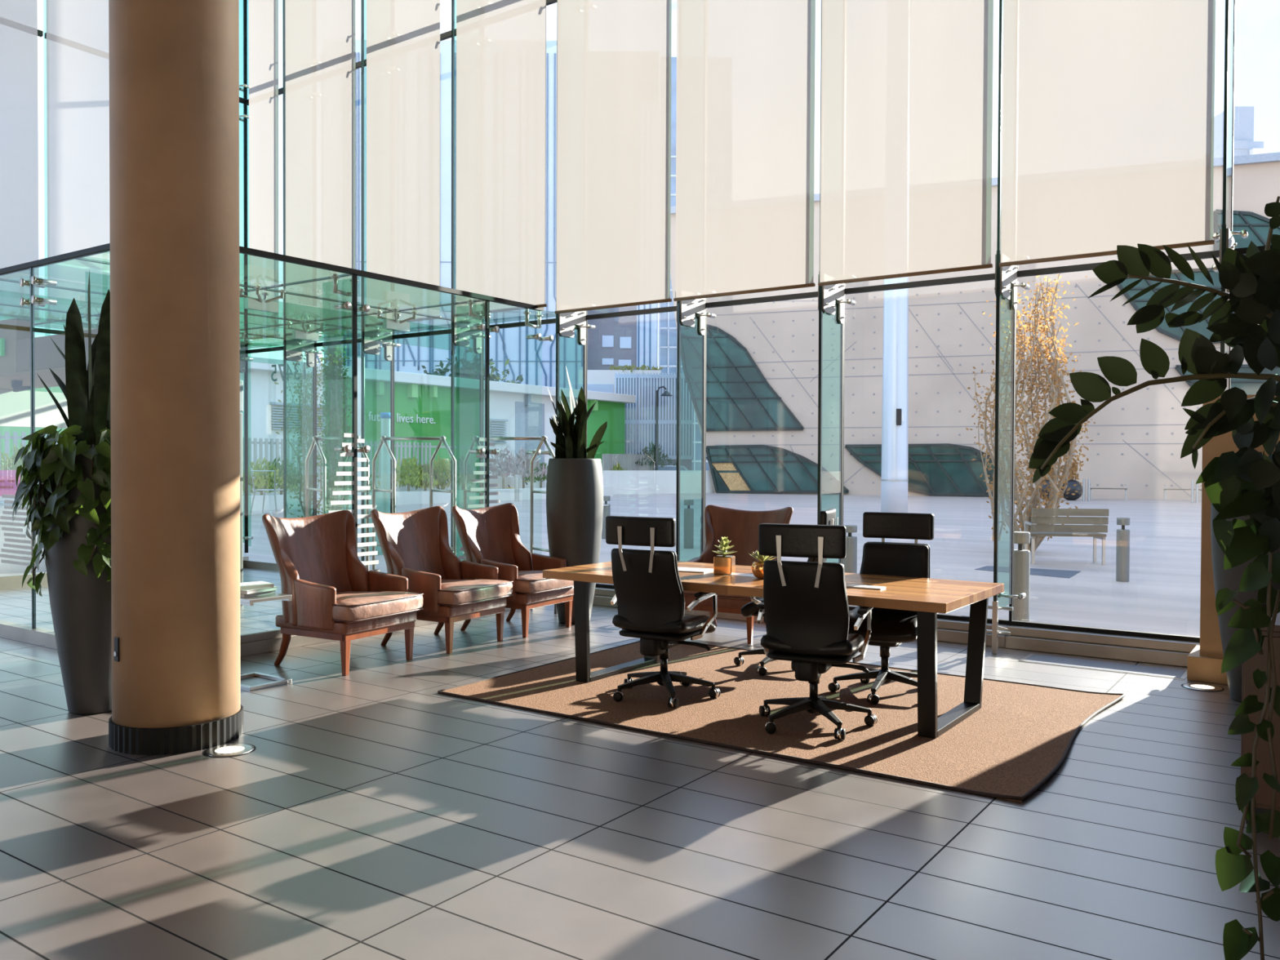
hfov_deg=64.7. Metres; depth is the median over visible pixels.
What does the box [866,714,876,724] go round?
hood
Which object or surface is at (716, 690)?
hood
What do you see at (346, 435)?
sticker
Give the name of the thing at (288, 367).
lettering
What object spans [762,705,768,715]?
hood
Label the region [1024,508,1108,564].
wooden bench
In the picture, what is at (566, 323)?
window
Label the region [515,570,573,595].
seat cushion
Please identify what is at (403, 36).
roller shade
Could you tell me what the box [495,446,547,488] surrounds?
shrub
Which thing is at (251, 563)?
window
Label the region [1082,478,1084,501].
slim post
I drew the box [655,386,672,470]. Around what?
street lamp
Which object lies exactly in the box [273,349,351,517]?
tree
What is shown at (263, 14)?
roller shade
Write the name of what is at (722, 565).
pot
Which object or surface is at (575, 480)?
potted snake plant
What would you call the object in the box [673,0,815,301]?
roller shade
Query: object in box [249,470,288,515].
cafe chair
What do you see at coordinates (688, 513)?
bollard
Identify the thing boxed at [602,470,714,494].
wall
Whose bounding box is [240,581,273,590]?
magazine
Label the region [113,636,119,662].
power outlet
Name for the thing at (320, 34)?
roller shade
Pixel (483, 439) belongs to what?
sticker
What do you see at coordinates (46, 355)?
window
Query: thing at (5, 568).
sandwich board
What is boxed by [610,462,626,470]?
shrub
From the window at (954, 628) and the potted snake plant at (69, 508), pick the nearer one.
the potted snake plant at (69, 508)
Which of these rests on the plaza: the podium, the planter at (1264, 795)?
the podium
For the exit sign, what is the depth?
9.94 m
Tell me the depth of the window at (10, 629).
8.45 m
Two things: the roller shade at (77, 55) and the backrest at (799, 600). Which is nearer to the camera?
the backrest at (799, 600)
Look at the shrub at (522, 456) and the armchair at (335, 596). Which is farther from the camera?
the shrub at (522, 456)
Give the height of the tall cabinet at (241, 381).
2.362 m
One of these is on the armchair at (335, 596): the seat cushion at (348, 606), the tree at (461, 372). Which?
the seat cushion at (348, 606)
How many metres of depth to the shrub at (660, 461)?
56.77 m
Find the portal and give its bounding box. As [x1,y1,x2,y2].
[0,367,87,390]
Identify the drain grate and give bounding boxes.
[974,565,1080,577]
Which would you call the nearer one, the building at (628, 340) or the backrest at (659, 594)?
the backrest at (659, 594)
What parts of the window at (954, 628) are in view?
splice plate, splice plate, sill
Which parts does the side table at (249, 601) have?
frame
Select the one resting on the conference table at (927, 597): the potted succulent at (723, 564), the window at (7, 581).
the potted succulent at (723, 564)
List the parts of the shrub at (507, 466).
stem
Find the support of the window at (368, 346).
on the floor
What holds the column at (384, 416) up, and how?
on the plaza
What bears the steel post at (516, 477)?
on the plaza
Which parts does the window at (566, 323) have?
splice plate, splice plate, sill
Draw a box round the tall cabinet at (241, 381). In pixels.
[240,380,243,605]
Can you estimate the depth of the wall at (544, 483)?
47.11 m
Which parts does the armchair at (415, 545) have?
leg, backrest, arm, leg, leg, frame, seat, arm, leg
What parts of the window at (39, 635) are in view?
sill, head rail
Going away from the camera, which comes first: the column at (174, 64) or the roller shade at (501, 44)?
the column at (174, 64)
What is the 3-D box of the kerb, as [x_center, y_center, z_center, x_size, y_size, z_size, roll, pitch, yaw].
[-10.642,0.744,34.247,0.600,0.550,32.000,1,1,35]
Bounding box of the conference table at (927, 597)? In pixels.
[542,560,1004,738]
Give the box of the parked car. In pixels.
[653,465,688,470]
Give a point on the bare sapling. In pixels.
(984, 466)
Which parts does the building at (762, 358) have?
plywood panel, plywood panel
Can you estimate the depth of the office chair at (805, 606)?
5.53 m
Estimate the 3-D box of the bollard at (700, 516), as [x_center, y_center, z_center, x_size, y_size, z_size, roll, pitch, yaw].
[0.860,0.889,13.247,0.137,0.835,0.137,1,1,35]
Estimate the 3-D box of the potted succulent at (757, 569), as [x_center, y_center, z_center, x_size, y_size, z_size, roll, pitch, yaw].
[0.799,0.545,6.556,0.179,0.183,0.188,0,1,-2]
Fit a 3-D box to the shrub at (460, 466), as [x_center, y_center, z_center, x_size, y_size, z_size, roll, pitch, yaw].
[-7.058,-0.110,41.083,2.294,1.911,2.278,1,1,35]
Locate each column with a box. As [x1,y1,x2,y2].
[108,0,244,755]
[379,412,390,553]
[1200,394,1279,657]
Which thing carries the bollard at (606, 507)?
on the plaza
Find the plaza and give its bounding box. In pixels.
[0,493,1201,636]
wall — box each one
[0,318,30,373]
[0,389,68,428]
[0,476,538,502]
[538,472,604,488]
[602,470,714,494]
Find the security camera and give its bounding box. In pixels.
[11,379,22,390]
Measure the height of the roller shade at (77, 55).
5.426 m
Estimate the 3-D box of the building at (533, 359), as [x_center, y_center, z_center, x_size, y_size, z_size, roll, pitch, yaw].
[-14.656,-16.911,85.781,20.996,34.000,16.090,0,1,0]
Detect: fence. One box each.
[0,431,484,482]
[601,453,653,470]
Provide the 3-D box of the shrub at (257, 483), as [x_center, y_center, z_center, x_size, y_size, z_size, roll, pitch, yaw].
[-12.332,0.084,33.232,2.511,1.729,2.419,1,1,35]
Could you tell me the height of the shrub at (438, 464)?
1.872 m
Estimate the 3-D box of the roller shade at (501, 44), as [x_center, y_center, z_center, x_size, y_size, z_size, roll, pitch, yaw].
[-1.518,-4.534,10.910,1.329,5.426,0.100,1,1,35]
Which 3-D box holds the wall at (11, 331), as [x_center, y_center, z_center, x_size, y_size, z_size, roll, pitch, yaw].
[-6.949,-1.328,10.526,2.231,0.527,0.130,1,1,35]
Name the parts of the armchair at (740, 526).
arm, leg, frame, seat, backrest, leg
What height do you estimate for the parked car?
1.445 m
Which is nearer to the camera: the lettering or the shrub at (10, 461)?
the lettering
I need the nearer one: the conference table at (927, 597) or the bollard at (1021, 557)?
the conference table at (927, 597)
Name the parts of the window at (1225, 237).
splice plate, splice plate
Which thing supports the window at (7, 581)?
in the wall at (15, 406)
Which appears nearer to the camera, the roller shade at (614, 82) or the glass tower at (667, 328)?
the roller shade at (614, 82)
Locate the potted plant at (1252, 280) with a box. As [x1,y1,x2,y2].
[1028,195,1279,959]
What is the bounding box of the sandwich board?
[0,505,46,573]
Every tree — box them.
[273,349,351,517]
[316,337,351,511]
[421,346,523,383]
[971,273,1095,551]
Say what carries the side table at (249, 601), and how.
on the floor
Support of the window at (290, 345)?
on the floor
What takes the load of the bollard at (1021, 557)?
on the plaza
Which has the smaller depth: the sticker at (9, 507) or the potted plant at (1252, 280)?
the potted plant at (1252, 280)
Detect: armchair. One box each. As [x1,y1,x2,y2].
[262,510,423,675]
[370,506,513,653]
[451,502,573,637]
[683,504,793,644]
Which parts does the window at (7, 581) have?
sill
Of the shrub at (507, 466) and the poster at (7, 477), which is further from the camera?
the shrub at (507, 466)
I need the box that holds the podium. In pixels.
[578,364,662,393]
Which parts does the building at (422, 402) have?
cornice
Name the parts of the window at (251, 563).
splice plate, sill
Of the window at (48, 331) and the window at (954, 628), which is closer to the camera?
the window at (954, 628)
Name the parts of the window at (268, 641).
sill, head rail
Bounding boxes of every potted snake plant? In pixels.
[11,271,111,715]
[546,366,607,624]
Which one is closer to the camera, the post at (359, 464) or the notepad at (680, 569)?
the notepad at (680, 569)
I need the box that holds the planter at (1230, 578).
[1210,450,1279,702]
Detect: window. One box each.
[0,29,48,589]
[0,262,57,641]
[15,328,97,372]
[27,243,110,647]
[44,32,64,572]
[239,0,283,570]
[239,97,248,567]
[239,245,369,657]
[282,0,387,573]
[355,269,499,626]
[360,0,456,560]
[450,0,556,551]
[488,296,553,611]
[555,0,693,615]
[675,291,817,622]
[817,0,1010,648]
[986,0,1219,666]
[1211,0,1272,395]
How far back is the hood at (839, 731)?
5.45 m
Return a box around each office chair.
[605,515,719,708]
[733,508,838,675]
[756,523,877,740]
[827,511,934,704]
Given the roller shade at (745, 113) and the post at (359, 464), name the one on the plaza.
the post at (359, 464)
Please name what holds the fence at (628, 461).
on the plaza
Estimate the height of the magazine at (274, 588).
0.024 m
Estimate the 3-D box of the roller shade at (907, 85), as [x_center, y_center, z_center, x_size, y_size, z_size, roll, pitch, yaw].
[2.177,-4.437,8.336,1.483,5.511,0.100,1,1,35]
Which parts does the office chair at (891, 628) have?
leg, leg, seat, leg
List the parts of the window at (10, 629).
head rail, sill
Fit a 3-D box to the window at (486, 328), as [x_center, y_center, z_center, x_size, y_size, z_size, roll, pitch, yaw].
[-2.107,-0.240,9.548,0.460,3.162,1.780,1,1,35]
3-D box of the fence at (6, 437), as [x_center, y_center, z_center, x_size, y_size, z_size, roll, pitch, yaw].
[-15.281,-0.695,32.307,0.070,1.448,29.543,1,1,35]
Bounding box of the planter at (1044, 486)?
[1040,461,1057,499]
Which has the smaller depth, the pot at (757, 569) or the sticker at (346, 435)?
the pot at (757, 569)
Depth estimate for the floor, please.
4.14 m
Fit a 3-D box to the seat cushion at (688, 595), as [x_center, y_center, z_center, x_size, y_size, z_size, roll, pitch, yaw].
[0.764,0.921,8.836,0.770,0.176,0.730,1,1,29]
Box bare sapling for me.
[965,364,1024,541]
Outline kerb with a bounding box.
[0,486,613,511]
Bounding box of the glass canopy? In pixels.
[0,257,484,364]
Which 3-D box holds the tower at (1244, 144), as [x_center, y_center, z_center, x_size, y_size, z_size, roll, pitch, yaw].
[102.256,-31.847,173.885,10.634,62.000,10.447,1,1,35]
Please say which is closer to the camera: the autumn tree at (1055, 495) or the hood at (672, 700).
the hood at (672, 700)
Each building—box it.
[0,334,635,479]
[316,40,582,389]
[586,302,657,369]
[614,373,693,470]
[670,151,1279,499]
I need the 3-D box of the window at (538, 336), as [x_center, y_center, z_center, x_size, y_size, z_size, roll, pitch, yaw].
[-1.295,-0.251,10.494,0.210,3.162,0.980,1,1,35]
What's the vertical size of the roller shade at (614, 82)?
5.511 m
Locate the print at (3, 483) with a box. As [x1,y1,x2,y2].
[0,480,14,488]
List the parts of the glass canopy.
roof pane, roof pane, roof pane, roof pane, roof pane, roof pane, roof pane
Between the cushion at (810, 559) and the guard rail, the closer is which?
the cushion at (810, 559)
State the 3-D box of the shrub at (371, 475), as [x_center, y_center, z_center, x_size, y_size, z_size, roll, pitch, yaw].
[-10.234,0.105,35.917,2.193,1.619,2.186,1,1,35]
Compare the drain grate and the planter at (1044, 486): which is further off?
the planter at (1044, 486)
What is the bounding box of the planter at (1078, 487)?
[1060,457,1082,500]
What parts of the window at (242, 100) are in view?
sill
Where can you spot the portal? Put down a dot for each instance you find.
(46, 375)
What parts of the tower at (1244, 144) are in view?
crown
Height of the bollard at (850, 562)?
0.755 m
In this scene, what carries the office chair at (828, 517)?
on the area rug
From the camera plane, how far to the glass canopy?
11.37 m
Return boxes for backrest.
[626,548,684,619]
[774,560,849,620]
[859,542,928,613]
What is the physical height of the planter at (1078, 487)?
1.885 m
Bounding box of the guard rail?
[305,435,557,613]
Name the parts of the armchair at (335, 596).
leg, arm, backrest, leg, seat, frame, arm, leg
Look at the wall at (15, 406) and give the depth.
11.94 m
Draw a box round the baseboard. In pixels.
[1186,644,1227,684]
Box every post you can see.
[357,355,364,533]
[514,475,519,501]
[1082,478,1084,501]
[1087,479,1090,501]
[1191,480,1194,502]
[1195,480,1198,502]
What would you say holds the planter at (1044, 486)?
on the plaza
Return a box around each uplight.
[203,743,256,757]
[1181,683,1224,691]
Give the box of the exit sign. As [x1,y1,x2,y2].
[0,337,4,355]
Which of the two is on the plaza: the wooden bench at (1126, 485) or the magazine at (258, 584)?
the wooden bench at (1126, 485)
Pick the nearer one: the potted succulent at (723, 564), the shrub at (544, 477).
the potted succulent at (723, 564)
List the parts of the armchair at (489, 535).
leg, backrest, arm, leg, leg, frame, seat, arm, leg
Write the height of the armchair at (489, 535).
1.135 m
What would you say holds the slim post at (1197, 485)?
on the plaza
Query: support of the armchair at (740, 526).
on the floor
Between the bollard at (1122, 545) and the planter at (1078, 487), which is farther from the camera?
the planter at (1078, 487)
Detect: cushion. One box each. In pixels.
[332,591,422,623]
[437,578,512,606]
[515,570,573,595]
[683,590,751,599]
[807,557,814,561]
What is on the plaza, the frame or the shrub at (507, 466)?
the shrub at (507, 466)
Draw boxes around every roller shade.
[0,0,39,307]
[45,0,110,311]
[248,0,278,322]
[284,0,355,325]
[364,0,441,326]
[453,0,546,316]
[554,0,671,314]
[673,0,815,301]
[817,0,993,285]
[999,0,1215,266]
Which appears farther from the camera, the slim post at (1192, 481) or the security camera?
the slim post at (1192, 481)
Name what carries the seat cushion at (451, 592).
on the armchair at (415, 545)
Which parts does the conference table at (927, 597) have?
leg frame, leg frame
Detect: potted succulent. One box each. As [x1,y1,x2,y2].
[713,536,737,574]
[750,551,777,578]
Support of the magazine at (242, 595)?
on the side table at (249, 601)
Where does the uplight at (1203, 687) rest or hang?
in the floor
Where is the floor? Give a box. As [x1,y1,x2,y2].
[0,567,1279,959]
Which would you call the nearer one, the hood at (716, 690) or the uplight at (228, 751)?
the uplight at (228, 751)
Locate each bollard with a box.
[601,495,610,538]
[684,499,693,548]
[700,515,706,554]
[843,524,857,573]
[1013,531,1030,622]
[1115,517,1129,582]
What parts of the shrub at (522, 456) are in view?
stem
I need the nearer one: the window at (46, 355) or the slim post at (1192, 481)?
the window at (46, 355)
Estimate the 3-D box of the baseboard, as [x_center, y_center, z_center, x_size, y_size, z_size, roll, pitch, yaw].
[6.895,1.359,5.275,7.085,0.170,0.530,1,1,35]
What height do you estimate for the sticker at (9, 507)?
0.592 m
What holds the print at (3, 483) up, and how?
attached to the poster at (7, 477)
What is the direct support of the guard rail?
on the floor
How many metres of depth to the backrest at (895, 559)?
6.77 m
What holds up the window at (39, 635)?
on the floor
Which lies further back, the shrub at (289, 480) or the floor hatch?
the shrub at (289, 480)
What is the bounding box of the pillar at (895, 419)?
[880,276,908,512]
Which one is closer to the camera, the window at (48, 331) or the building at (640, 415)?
the window at (48, 331)
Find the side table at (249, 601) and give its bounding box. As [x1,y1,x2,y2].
[240,592,292,691]
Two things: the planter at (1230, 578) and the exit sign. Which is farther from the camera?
the exit sign
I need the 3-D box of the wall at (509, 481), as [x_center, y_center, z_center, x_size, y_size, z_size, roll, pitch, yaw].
[-12.039,0.469,37.046,0.500,1.000,41.000,1,1,35]
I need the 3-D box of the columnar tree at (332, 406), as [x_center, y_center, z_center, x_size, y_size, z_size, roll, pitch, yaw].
[-7.518,-1.424,25.075,1.168,5.055,1.226,1,1,21]
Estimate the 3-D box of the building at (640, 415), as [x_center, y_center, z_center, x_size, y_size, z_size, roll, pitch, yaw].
[0.819,-2.931,62.419,4.638,6.900,5.210,0,1,0]
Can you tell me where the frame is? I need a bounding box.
[1017,653,1186,679]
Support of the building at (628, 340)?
on the plaza
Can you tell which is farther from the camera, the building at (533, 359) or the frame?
the building at (533, 359)
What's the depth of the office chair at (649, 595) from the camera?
6.25 m
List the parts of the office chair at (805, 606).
armrest, leg, seat, leg, leg, lever, armrest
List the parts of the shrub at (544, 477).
stem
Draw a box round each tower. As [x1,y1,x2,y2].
[657,57,709,470]
[1213,106,1271,158]
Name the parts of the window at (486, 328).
head rail, sill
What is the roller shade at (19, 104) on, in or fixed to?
hanging from the ceiling
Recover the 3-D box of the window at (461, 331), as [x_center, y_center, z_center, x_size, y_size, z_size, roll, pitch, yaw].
[-1.381,-2.983,11.258,1.652,8.600,0.565,1,1,35]
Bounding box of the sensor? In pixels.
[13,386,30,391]
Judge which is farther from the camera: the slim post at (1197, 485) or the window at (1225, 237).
the slim post at (1197, 485)
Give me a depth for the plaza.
18.68 m
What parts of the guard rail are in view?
frame, door guard rail, frame, frame, frame, frame, door guard rail, frame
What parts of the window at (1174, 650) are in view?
splice plate, splice plate, sill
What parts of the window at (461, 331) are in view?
splice plate, splice plate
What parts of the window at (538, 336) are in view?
head rail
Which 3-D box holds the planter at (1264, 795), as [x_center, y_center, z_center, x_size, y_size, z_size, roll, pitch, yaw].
[3.352,1.024,4.098,1.550,0.850,0.815,1,1,35]
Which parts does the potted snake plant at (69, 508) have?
pot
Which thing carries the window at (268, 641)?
on the floor
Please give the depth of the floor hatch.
7.56 m
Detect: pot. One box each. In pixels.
[713,555,735,574]
[751,560,764,578]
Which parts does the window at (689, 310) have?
splice plate, splice plate, sill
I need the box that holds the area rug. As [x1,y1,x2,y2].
[437,640,1125,802]
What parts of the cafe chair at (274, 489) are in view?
leg, backrest, leg, seat, leg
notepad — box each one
[678,567,713,573]
[846,584,885,590]
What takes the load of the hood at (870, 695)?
attached to the office chair at (891, 628)
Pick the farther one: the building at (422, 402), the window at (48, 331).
the building at (422, 402)
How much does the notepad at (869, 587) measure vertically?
0.008 m
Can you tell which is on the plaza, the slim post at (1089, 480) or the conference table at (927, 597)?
the slim post at (1089, 480)
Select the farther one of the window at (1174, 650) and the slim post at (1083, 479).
the slim post at (1083, 479)
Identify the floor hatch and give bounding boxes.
[1024,654,1186,678]
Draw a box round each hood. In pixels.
[669,697,675,707]
[714,688,719,697]
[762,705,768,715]
[836,728,842,740]
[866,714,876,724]
[868,693,873,704]
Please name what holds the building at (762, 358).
on the plaza
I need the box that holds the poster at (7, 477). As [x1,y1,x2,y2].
[0,470,19,496]
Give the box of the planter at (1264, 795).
[1239,612,1279,823]
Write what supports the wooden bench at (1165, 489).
on the plaza
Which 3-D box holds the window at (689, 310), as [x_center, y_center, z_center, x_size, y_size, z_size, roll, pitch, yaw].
[1.103,-2.947,9.549,1.600,8.600,0.610,1,1,35]
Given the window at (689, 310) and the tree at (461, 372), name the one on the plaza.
the tree at (461, 372)
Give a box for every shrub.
[0,442,31,505]
[242,456,298,495]
[248,455,319,494]
[328,466,377,492]
[377,456,437,491]
[401,462,450,490]
[424,454,474,489]
[439,455,484,489]
[477,445,530,488]
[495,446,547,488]
[521,461,547,488]
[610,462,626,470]
[635,441,676,470]
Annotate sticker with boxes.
[0,494,35,565]
[328,433,379,571]
[458,437,500,559]
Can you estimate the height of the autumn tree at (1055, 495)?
5.036 m
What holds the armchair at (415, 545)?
on the floor
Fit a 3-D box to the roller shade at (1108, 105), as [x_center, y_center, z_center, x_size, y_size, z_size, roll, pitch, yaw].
[3.434,-4.418,7.460,1.471,5.511,0.100,1,1,35]
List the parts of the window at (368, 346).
splice plate, splice plate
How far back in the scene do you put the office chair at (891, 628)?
6.72 m
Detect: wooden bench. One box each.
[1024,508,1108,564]
[1089,484,1127,500]
[1163,484,1201,501]
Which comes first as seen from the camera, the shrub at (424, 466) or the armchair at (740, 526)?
the armchair at (740, 526)
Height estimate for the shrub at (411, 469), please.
1.838 m
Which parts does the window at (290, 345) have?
splice plate, splice plate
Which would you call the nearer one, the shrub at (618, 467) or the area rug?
the area rug
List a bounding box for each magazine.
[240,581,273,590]
[240,586,277,594]
[240,590,275,597]
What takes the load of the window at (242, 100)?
in the wall at (15, 406)

